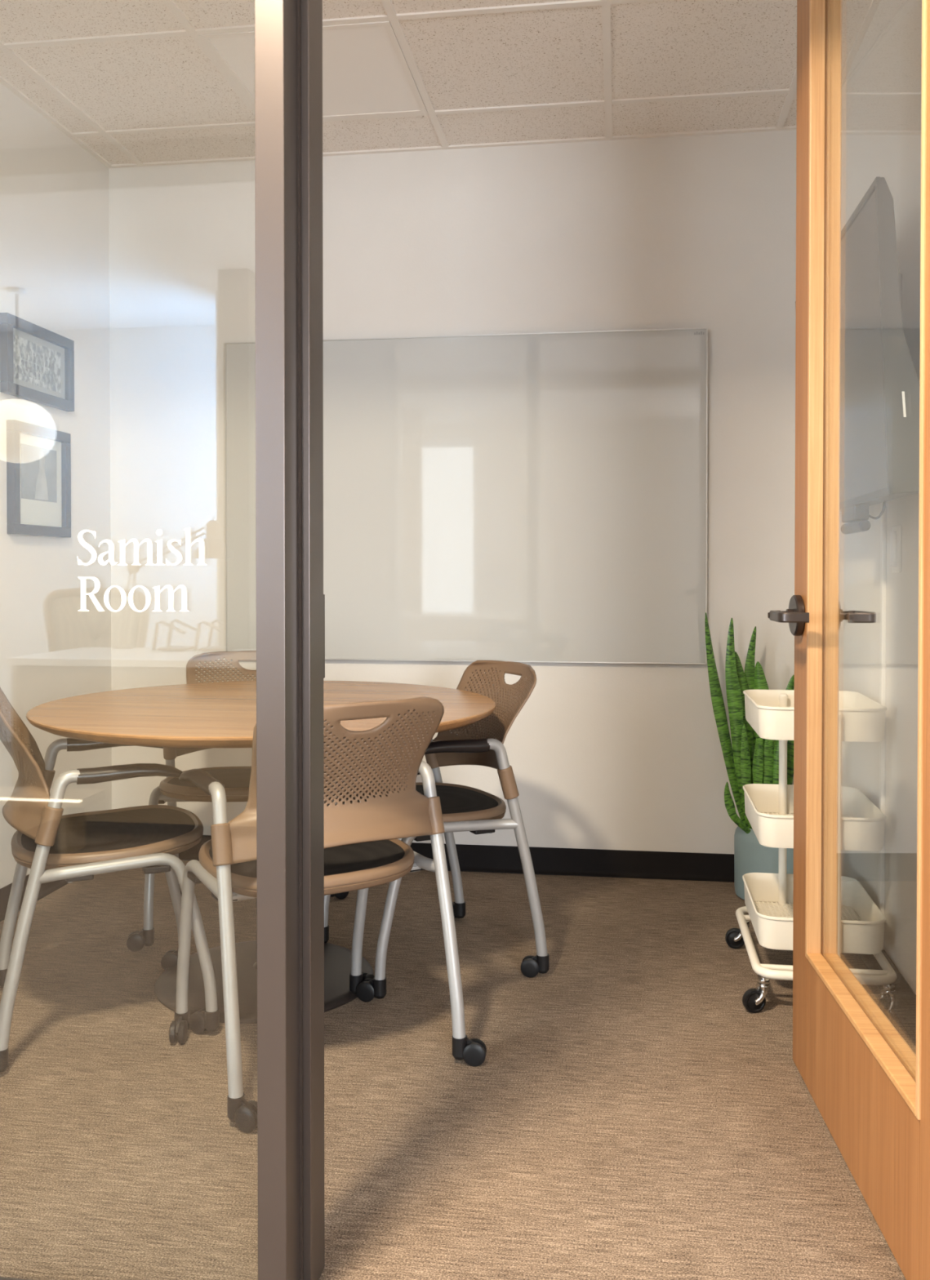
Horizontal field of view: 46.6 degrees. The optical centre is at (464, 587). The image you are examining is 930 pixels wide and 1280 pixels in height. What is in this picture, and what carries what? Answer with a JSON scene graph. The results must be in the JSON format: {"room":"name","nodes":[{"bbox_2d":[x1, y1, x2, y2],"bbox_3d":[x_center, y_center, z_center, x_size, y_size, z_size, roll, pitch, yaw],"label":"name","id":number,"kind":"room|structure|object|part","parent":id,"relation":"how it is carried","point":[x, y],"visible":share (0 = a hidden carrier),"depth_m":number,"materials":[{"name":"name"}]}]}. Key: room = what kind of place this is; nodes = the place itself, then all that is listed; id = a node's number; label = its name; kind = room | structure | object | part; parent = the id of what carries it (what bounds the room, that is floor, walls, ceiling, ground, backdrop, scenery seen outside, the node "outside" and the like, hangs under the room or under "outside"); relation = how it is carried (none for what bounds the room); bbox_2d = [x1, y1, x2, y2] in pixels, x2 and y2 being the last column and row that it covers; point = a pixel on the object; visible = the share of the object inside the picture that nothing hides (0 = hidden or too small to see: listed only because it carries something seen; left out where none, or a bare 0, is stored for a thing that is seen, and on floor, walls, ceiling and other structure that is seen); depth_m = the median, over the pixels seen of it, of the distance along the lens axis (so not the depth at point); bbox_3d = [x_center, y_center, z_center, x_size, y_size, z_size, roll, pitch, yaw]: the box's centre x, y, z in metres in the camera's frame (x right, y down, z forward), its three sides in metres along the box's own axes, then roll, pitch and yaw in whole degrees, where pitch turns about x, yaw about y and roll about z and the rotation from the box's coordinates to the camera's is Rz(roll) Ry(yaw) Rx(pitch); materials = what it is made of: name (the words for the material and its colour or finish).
{"room":"office","nodes":[
{"label":"office","id":0,"kind":"room"},
{"bbox_2d":[0,82,111,888],"bbox_3d":[-1.589,-0.272,3.049,0.120,2.660,2.274,0,1,8],"label":"wall","id":1,"kind":"structure","parent":0,"point":[55,193],"depth_m":3.77,"materials":[{"name":"white paint"}]},
{"bbox_2d":[0,874,69,921],"bbox_3d":[-1.521,1.010,3.058,0.016,0.096,2.274,0,1,8],"label":"baseboard","id":2,"kind":"structure","parent":1,"relation":"attached to","point":[46,888],"depth_m":3.56,"materials":[{"name":"black"}]},
{"bbox_2d":[0,312,74,411],"bbox_3d":[-1.430,-0.748,3.625,0.028,0.251,0.422,0,1,8],"label":"framed picture","id":3,"kind":"object","parent":1,"relation":"attached to","point":[37,362],"visible":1,"depth_m":3.60,"materials":[{"name":"black"}]},
{"bbox_2d":[13,334,61,392],"bbox_3d":[-1.434,-0.748,3.626,0.001,0.139,0.294,0,1,8],"label":"photograph","id":4,"kind":"object","parent":3,"relation":"attached to","point":[37,362],"depth_m":3.62},
{"bbox_2d":[6,419,71,537],"bbox_3d":[-1.430,-0.357,3.635,0.028,0.366,0.360,0,1,8],"label":"framed picture","id":5,"kind":"object","parent":1,"relation":"attached to","point":[38,458],"visible":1,"depth_m":3.62,"materials":[{"name":"black"}]},
{"bbox_2d":[20,443,57,502],"bbox_3d":[-1.433,-0.383,3.635,0.001,0.179,0.224,0,1,8],"label":"photograph","id":6,"kind":"object","parent":5,"relation":"attached to","point":[38,461],"depth_m":3.63},
{"bbox_2d":[0,0,872,164],"bbox_3d":[-1.895,-1.592,0.502,9.300,0.050,7.700,0,1,8],"label":"ceiling","id":7,"kind":"structure","parent":0,"point":[670,47],"depth_m":3.34,"materials":[{"name":"tile"}]},
{"bbox_2d":[199,21,427,119],"bbox_3d":[-0.448,-1.603,3.384,0.562,0.008,0.609,0,1,8],"label":"ceiling light panel","id":8,"kind":"object","parent":7,"relation":"attached to","point":[366,73],"visible":0.73,"depth_m":3.33,"materials":[{"name":"white plastic"}]},
{"bbox_2d":[0,0,880,168],"bbox_3d":[-0.220,-1.597,2.835,2.645,0.008,2.274,0,1,8],"label":"grid","id":9,"kind":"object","parent":7,"relation":"attached to","point":[391,16],"depth_m":3.50,"materials":[{"name":"white metal"}]},
{"bbox_2d":[108,129,796,853],"bbox_3d":[-0.050,-0.286,4.038,2.885,2.660,0.120,0,1,8],"label":"wall","id":10,"kind":"structure","parent":0,"point":[690,231],"depth_m":3.93,"materials":[{"name":"white paint"}]},
{"bbox_2d":[178,835,733,882],"bbox_3d":[-0.060,0.997,3.989,2.645,0.096,0.016,0,1,8],"label":"baseboard","id":11,"kind":"structure","parent":10,"relation":"attached to","point":[690,866],"depth_m":3.92,"materials":[{"name":"black"}]},
{"bbox_2d":[224,327,707,664],"bbox_3d":[-0.022,-0.325,3.960,1.781,1.191,0.024,0,1,8],"label":"whiteboard","id":12,"kind":"object","parent":10,"relation":"attached to","point":[523,497],"visible":0.88,"depth_m":3.93,"materials":[{"name":"grey"}]},
{"bbox_2d":[0,860,915,1279],"bbox_3d":[-1.895,1.118,0.539,9.300,0.050,7.700,0,1,8],"label":"floor","id":13,"kind":"structure","parent":0,"point":[625,1114],"depth_m":2.24,"materials":[{"name":"carpet"}]},
{"bbox_2d":[0,687,219,1072],"bbox_3d":[-0.930,0.645,2.679,0.550,0.835,0.565,0,1,-23],"label":"chair","id":14,"kind":"object","parent":13,"relation":"on","point":[55,846],"visible":0.97,"depth_m":2.52,"materials":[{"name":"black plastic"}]},
{"bbox_3d":[-1.098,0.398,2.600,0.181,0.339,0.498,0,1,-23],"label":"backrest","id":15,"kind":"part","parent":14,"relation":"part of","materials":[{"name":"brown plastic"}]},
{"bbox_3d":[-1.130,0.706,2.865,0.213,0.608,0.031,0,1,-17],"label":"leg","id":16,"kind":"part","parent":14,"relation":"part of","materials":[{"name":"silver metal"}]},
{"bbox_3d":[-0.934,0.713,2.399,0.213,0.608,0.031,0,1,-28],"label":"leg","id":17,"kind":"part","parent":14,"relation":"part of","materials":[{"name":"silver metal"}]},
{"bbox_2d":[35,804,63,846],"bbox_3d":[-0.924,0.529,2.401,0.060,0.090,0.043,0,1,-23],"label":"socket","id":18,"kind":"object","parent":14,"relation":"attached to","point":[46,826],"depth_m":2.39,"materials":[{"name":"brown plastic"}]},
{"bbox_2d":[43,769,55,791],"bbox_3d":[-1.120,0.523,2.866,0.060,0.090,0.043,0,1,-23],"label":"socket","id":19,"kind":"object","parent":14,"relation":"attached to","point":[48,775],"depth_m":2.85,"materials":[{"name":"brown plastic"}]},
{"bbox_3d":[-0.888,0.608,2.691,0.418,0.026,0.437,0,1,-23],"label":"seat","id":20,"kind":"part","parent":14,"relation":"part of","materials":[{"name":"black"}]},
{"bbox_3d":[-0.945,0.421,2.919,0.247,0.044,0.053,0,1,-23],"label":"armrest","id":21,"kind":"part","parent":14,"relation":"part of","materials":[{"name":"black plastic"}]},
{"bbox_3d":[-0.771,0.816,2.481,0.405,0.396,0.054,0,1,-23],"label":"leg","id":22,"kind":"part","parent":14,"relation":"part of","materials":[{"name":"silver metal"}]},
{"bbox_3d":[-0.763,0.427,2.486,0.247,0.044,0.053,0,1,-23],"label":"armrest","id":23,"kind":"part","parent":14,"relation":"part of","materials":[{"name":"black plastic"}]},
{"bbox_3d":[-0.955,0.810,2.921,0.405,0.396,0.039,0,1,-19],"label":"leg","id":24,"kind":"part","parent":14,"relation":"part of","materials":[{"name":"silver metal"}]},
{"bbox_2d":[126,650,348,951],"bbox_3d":[-0.689,0.635,3.405,0.610,0.835,0.578,0,1,-2],"label":"chair","id":25,"kind":"object","parent":13,"relation":"on","point":[235,780],"visible":0.23,"depth_m":3.46,"materials":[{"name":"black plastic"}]},
{"bbox_3d":[-0.938,0.804,3.340,0.039,0.396,0.405,0,1,-6],"label":"leg","id":26,"kind":"part","parent":25,"relation":"part of","materials":[{"name":"silver metal"}]},
{"bbox_2d":[163,746,176,759],"bbox_3d":[-0.960,0.514,3.506,0.043,0.090,0.060,0,1,-2],"label":"socket","id":27,"kind":"object","parent":25,"relation":"attached to","point":[169,753],"depth_m":3.50,"materials":[{"name":"brown plastic"}]},
{"bbox_3d":[-0.960,0.697,3.519,0.031,0.608,0.213,0,1,-7],"label":"leg","id":28,"kind":"part","parent":25,"relation":"part of","materials":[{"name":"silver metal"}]},
{"bbox_3d":[-0.703,0.599,3.369,0.437,0.026,0.418,0,1,-2],"label":"seat","id":29,"kind":"part","parent":25,"relation":"part of","materials":[{"name":"black"}]},
{"bbox_3d":[-0.710,0.385,3.594,0.498,0.339,0.181,0,1,-2],"label":"backrest","id":30,"kind":"part","parent":25,"relation":"part of","materials":[{"name":"brown plastic"}]},
{"bbox_2d":[26,680,495,1023],"bbox_3d":[-0.533,0.687,2.955,1.235,0.745,1.235,0,1,8],"label":"round table","id":31,"kind":"object","parent":13,"relation":"on","point":[207,714],"visible":0.48,"depth_m":2.80,"materials":[{"name":"brown wood"}]},
{"bbox_3d":[-0.539,1.047,2.920,0.580,0.026,0.580,0,1,8],"label":"plate","id":32,"kind":"part","parent":31,"relation":"part of","materials":[{"name":"black metal"}]},
{"bbox_2d":[168,696,486,1133],"bbox_3d":[-0.334,0.648,2.464,0.612,0.835,0.579,0,1,-32],"label":"chair","id":33,"kind":"object","parent":13,"relation":"on","point":[363,850],"visible":0.67,"depth_m":2.33,"materials":[{"name":"brown plastic"}]},
{"bbox_3d":[-0.578,0.818,2.392,0.039,0.396,0.405,0,1,-28],"label":"leg","id":34,"kind":"part","parent":33,"relation":"part of","materials":[{"name":"silver metal"}]},
{"bbox_3d":[-0.584,0.428,2.396,0.053,0.044,0.247,0,1,-32],"label":"armrest","id":35,"kind":"part","parent":33,"relation":"part of","materials":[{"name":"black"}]},
{"bbox_2d":[210,822,232,866],"bbox_3d":[-0.503,0.532,2.233,0.043,0.090,0.060,0,1,-32],"label":"socket","id":36,"kind":"object","parent":33,"relation":"attached to","point":[221,833],"depth_m":2.22,"materials":[{"name":"brown plastic"}]},
{"bbox_3d":[-0.497,0.715,2.226,0.031,0.608,0.213,0,1,-26],"label":"leg","id":37,"kind":"part","parent":33,"relation":"part of","materials":[{"name":"silver metal"}]},
{"bbox_3d":[-0.364,0.611,2.491,0.437,0.026,0.418,0,1,-32],"label":"seat","id":38,"kind":"part","parent":33,"relation":"part of","materials":[{"name":"black fabric"}]},
{"bbox_3d":[-0.245,0.403,2.294,0.498,0.339,0.181,0,1,-32],"label":"backrest","id":39,"kind":"part","parent":33,"relation":"part of","materials":[{"name":"brown plastic"}]},
{"bbox_3d":[-0.177,0.814,2.639,0.039,0.396,0.405,-1,1,-36],"label":"leg","id":40,"kind":"part","parent":33,"relation":"part of","materials":[{"name":"silver metal"}]},
{"bbox_2d":[427,795,444,835],"bbox_3d":[-0.073,0.528,2.498,0.043,0.090,0.060,0,1,-32],"label":"socket","id":41,"kind":"object","parent":33,"relation":"attached to","point":[435,820],"depth_m":2.48,"materials":[{"name":"brown plastic"}]},
{"bbox_3d":[-0.067,0.711,2.492,0.031,0.608,0.213,-1,1,-37],"label":"leg","id":42,"kind":"part","parent":33,"relation":"part of","materials":[{"name":"silver metal"}]},
{"bbox_2d":[324,660,549,1001],"bbox_3d":[-0.112,0.640,3.088,0.601,0.835,0.610,0,1,-26],"label":"chair","id":43,"kind":"object","parent":13,"relation":"on","point":[474,811],"visible":0.77,"depth_m":2.99,"materials":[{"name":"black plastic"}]},
{"bbox_3d":[-0.251,0.805,3.265,0.405,0.396,0.039,0,1,-30],"label":"leg","id":44,"kind":"part","parent":43,"relation":"part of","materials":[{"name":"silver metal"}]},
{"bbox_3d":[-0.126,0.603,3.061,0.418,0.026,0.437,0,1,-26],"label":"seat","id":45,"kind":"part","parent":43,"relation":"part of","materials":[{"name":"black"}]},
{"bbox_2d":[424,741,438,768],"bbox_3d":[-0.105,0.516,3.351,0.060,0.090,0.043,0,1,-26],"label":"socket","id":46,"kind":"object","parent":43,"relation":"attached to","point":[432,759],"depth_m":3.34,"materials":[{"name":"brown plastic"}]},
{"bbox_3d":[-0.046,0.811,2.841,0.405,0.396,0.039,0,1,-22],"label":"leg","id":47,"kind":"part","parent":43,"relation":"part of","materials":[{"name":"silver metal"}]},
{"bbox_3d":[-0.095,0.699,3.358,0.213,0.608,0.031,0,1,-31],"label":"leg","id":48,"kind":"part","parent":43,"relation":"part of","materials":[{"name":"silver metal"}]},
{"bbox_3d":[-0.056,0.422,2.831,0.247,0.044,0.053,0,1,-26],"label":"armrest","id":49,"kind":"part","parent":43,"relation":"part of","materials":[{"name":"black plastic"}]},
{"bbox_3d":[0.080,0.391,3.158,0.181,0.339,0.498,0,1,-26],"label":"backrest","id":50,"kind":"part","parent":43,"relation":"part of","materials":[{"name":"brown plastic"}]},
{"bbox_2d":[497,764,519,799],"bbox_3d":[0.116,0.522,2.897,0.060,0.090,0.043,0,1,-26],"label":"socket","id":51,"kind":"object","parent":43,"relation":"attached to","point":[506,776],"depth_m":2.88,"materials":[{"name":"brown plastic"}]},
{"bbox_3d":[0.125,0.706,2.904,0.213,0.608,0.031,0,1,-20],"label":"leg","id":52,"kind":"part","parent":43,"relation":"part of","materials":[{"name":"silver metal"}]},
{"bbox_2d":[704,612,794,900],"bbox_3d":[1.024,0.567,3.645,0.350,0.965,0.266,0,1,-28],"label":"potted snake plant","id":53,"kind":"object","parent":13,"relation":"on","point":[751,758],"visible":0.51,"depth_m":3.64,"materials":[{"name":"green plant"}]},
{"bbox_3d":[1.048,0.927,3.667,0.260,0.244,0.260,0,1,8],"label":"pot","id":54,"kind":"part","parent":53,"relation":"part of","materials":[{"name":"ceramic"}]},
{"bbox_2d":[724,689,896,1020],"bbox_3d":[0.920,0.679,2.930,0.379,0.760,0.600,0,1,9],"label":"utility cart","id":55,"kind":"object","parent":13,"relation":"on","point":[768,807],"visible":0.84,"depth_m":2.76,"materials":[{"name":"white metal"}]},
{"bbox_2d":[742,872,885,954],"bbox_3d":[0.935,0.877,2.929,0.325,0.085,0.420,0,1,8],"label":"tray","id":56,"kind":"object","parent":55,"relation":"on","point":[768,897],"depth_m":2.91,"materials":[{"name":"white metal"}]},
{"bbox_2d":[742,783,886,851],"bbox_3d":[0.935,0.617,2.926,0.325,0.085,0.420,0,1,8],"label":"tray","id":57,"kind":"object","parent":55,"relation":"on","point":[768,807],"depth_m":2.77,"materials":[{"name":"white metal"}]},
{"bbox_2d":[742,689,886,742],"bbox_3d":[0.935,0.342,2.922,0.325,0.085,0.420,0,1,8],"label":"tray","id":58,"kind":"object","parent":55,"relation":"on","point":[770,713],"depth_m":2.74,"materials":[{"name":"white metal"}]},
{"bbox_3d":[0.935,0.962,2.931,0.349,0.022,0.547,0,1,9],"label":"frame","id":59,"kind":"part","parent":55,"relation":"part of","materials":[{"name":"white metal"}]},
{"bbox_2d":[838,0,921,994],"bbox_3d":[1.149,-0.267,2.658,0.120,2.660,2.274,0,1,8],"label":"wall","id":60,"kind":"structure","parent":0,"point":[882,86],"depth_m":2.80,"materials":[{"name":"white paint"}]},
{"bbox_2d":[795,177,919,513],"bbox_3d":[1.039,-0.550,2.854,0.154,0.685,1.082,0,1,8],"label":"television","id":61,"kind":"object","parent":60,"relation":"attached to","point":[879,384],"visible":0.73,"depth_m":2.42,"materials":[{"name":"grey"}]},
{"bbox_2d":[840,501,885,534],"bbox_3d":[0.998,-0.174,2.706,0.067,0.074,0.224,0,1,8],"label":"camera","id":62,"kind":"object","parent":61,"relation":"attached to","point":[857,516],"visible":1,"depth_m":2.67,"materials":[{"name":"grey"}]},
{"bbox_2d":[878,501,886,950],"bbox_3d":[1.112,0.262,2.873,0.012,1.404,0.025,0,1,8],"label":"cable cover","id":63,"kind":"object","parent":60,"relation":"attached to","point":[883,517],"visible":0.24,"depth_m":2.86,"materials":[{"name":"white plastic"}]},
{"bbox_2d":[857,949,915,1045],"bbox_3d":[1.081,1.015,2.685,0.016,0.096,2.274,0,1,8],"label":"baseboard","id":64,"kind":"structure","parent":60,"relation":"attached to","point":[904,1008],"depth_m":2.66,"materials":[{"name":"black"}]},
{"bbox_2d":[889,524,902,573],"bbox_3d":[1.090,-0.098,2.737,0.018,0.120,0.070,0,1,8],"label":"wall control","id":65,"kind":"object","parent":60,"relation":"attached to","point":[895,535],"visible":1,"depth_m":2.73,"materials":[{"name":"white plastic"}]},
{"bbox_3d":[-1.706,-0.256,1.842,9.300,2.660,0.130,0,1,8],"label":"wall","id":66,"kind":"structure","parent":0,"visible":0},
{"bbox_2d":[0,1276,29,1279],"bbox_3d":[-0.689,-0.178,1.692,0.815,2.510,0.160,0,1,8],"label":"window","id":67,"kind":"structure","parent":66,"relation":"in","point":[1,1277],"depth_m":1.66,"materials":[{"name":"clear glass"}]},
{"bbox_2d":[77,527,206,612],"bbox_3d":[-0.479,-0.026,1.599,0.202,0.125,0.001,0,1,8],"label":"room name lettering","id":68,"kind":"object","parent":67,"relation":"attached to","point":[188,531],"visible":1,"depth_m":1.60,"materials":[{"name":"white plastic"}]},
{"bbox_2d":[254,0,324,1279],"bbox_3d":[0.215,-0.177,1.583,1.017,2.510,0.200,0,1,8],"label":"door frame","id":69,"kind":"structure","parent":66,"relation":"in","point":[291,597],"depth_m":1.57,"materials":[{"name":"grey metal"}]},
{"bbox_3d":[-0.232,0.079,1.726,0.005,0.135,0.040,0,1,8],"label":"strike plate","id":70,"kind":"part","parent":69,"relation":"part of","materials":[{"name":"silver metal"}]},
{"bbox_2d":[767,0,929,1279],"bbox_3d":[0.732,-0.153,1.948,0.201,2.440,0.925,0,1,4],"label":"oak door","id":71,"kind":"structure","parent":69,"relation":"attached to","point":[868,1087],"depth_m":2.26,"materials":[{"name":"brown wood"}]},
{"bbox_3d":[0.686,0.061,2.295,0.060,0.021,0.131,0,1,4],"label":"lever","id":72,"kind":"part","parent":71,"relation":"part of","materials":[{"name":"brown metal"}]},
{"bbox_3d":[0.826,0.061,2.285,0.060,0.021,0.131,0,1,4],"label":"lever","id":73,"kind":"part","parent":71,"relation":"part of","materials":[{"name":"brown metal"}]},
{"bbox_3d":[0.731,0.926,1.951,0.057,0.282,0.682,0,1,4],"label":"rail","id":74,"kind":"part","parent":71,"relation":"part of","materials":[{"name":"brown wood"}]}
]}

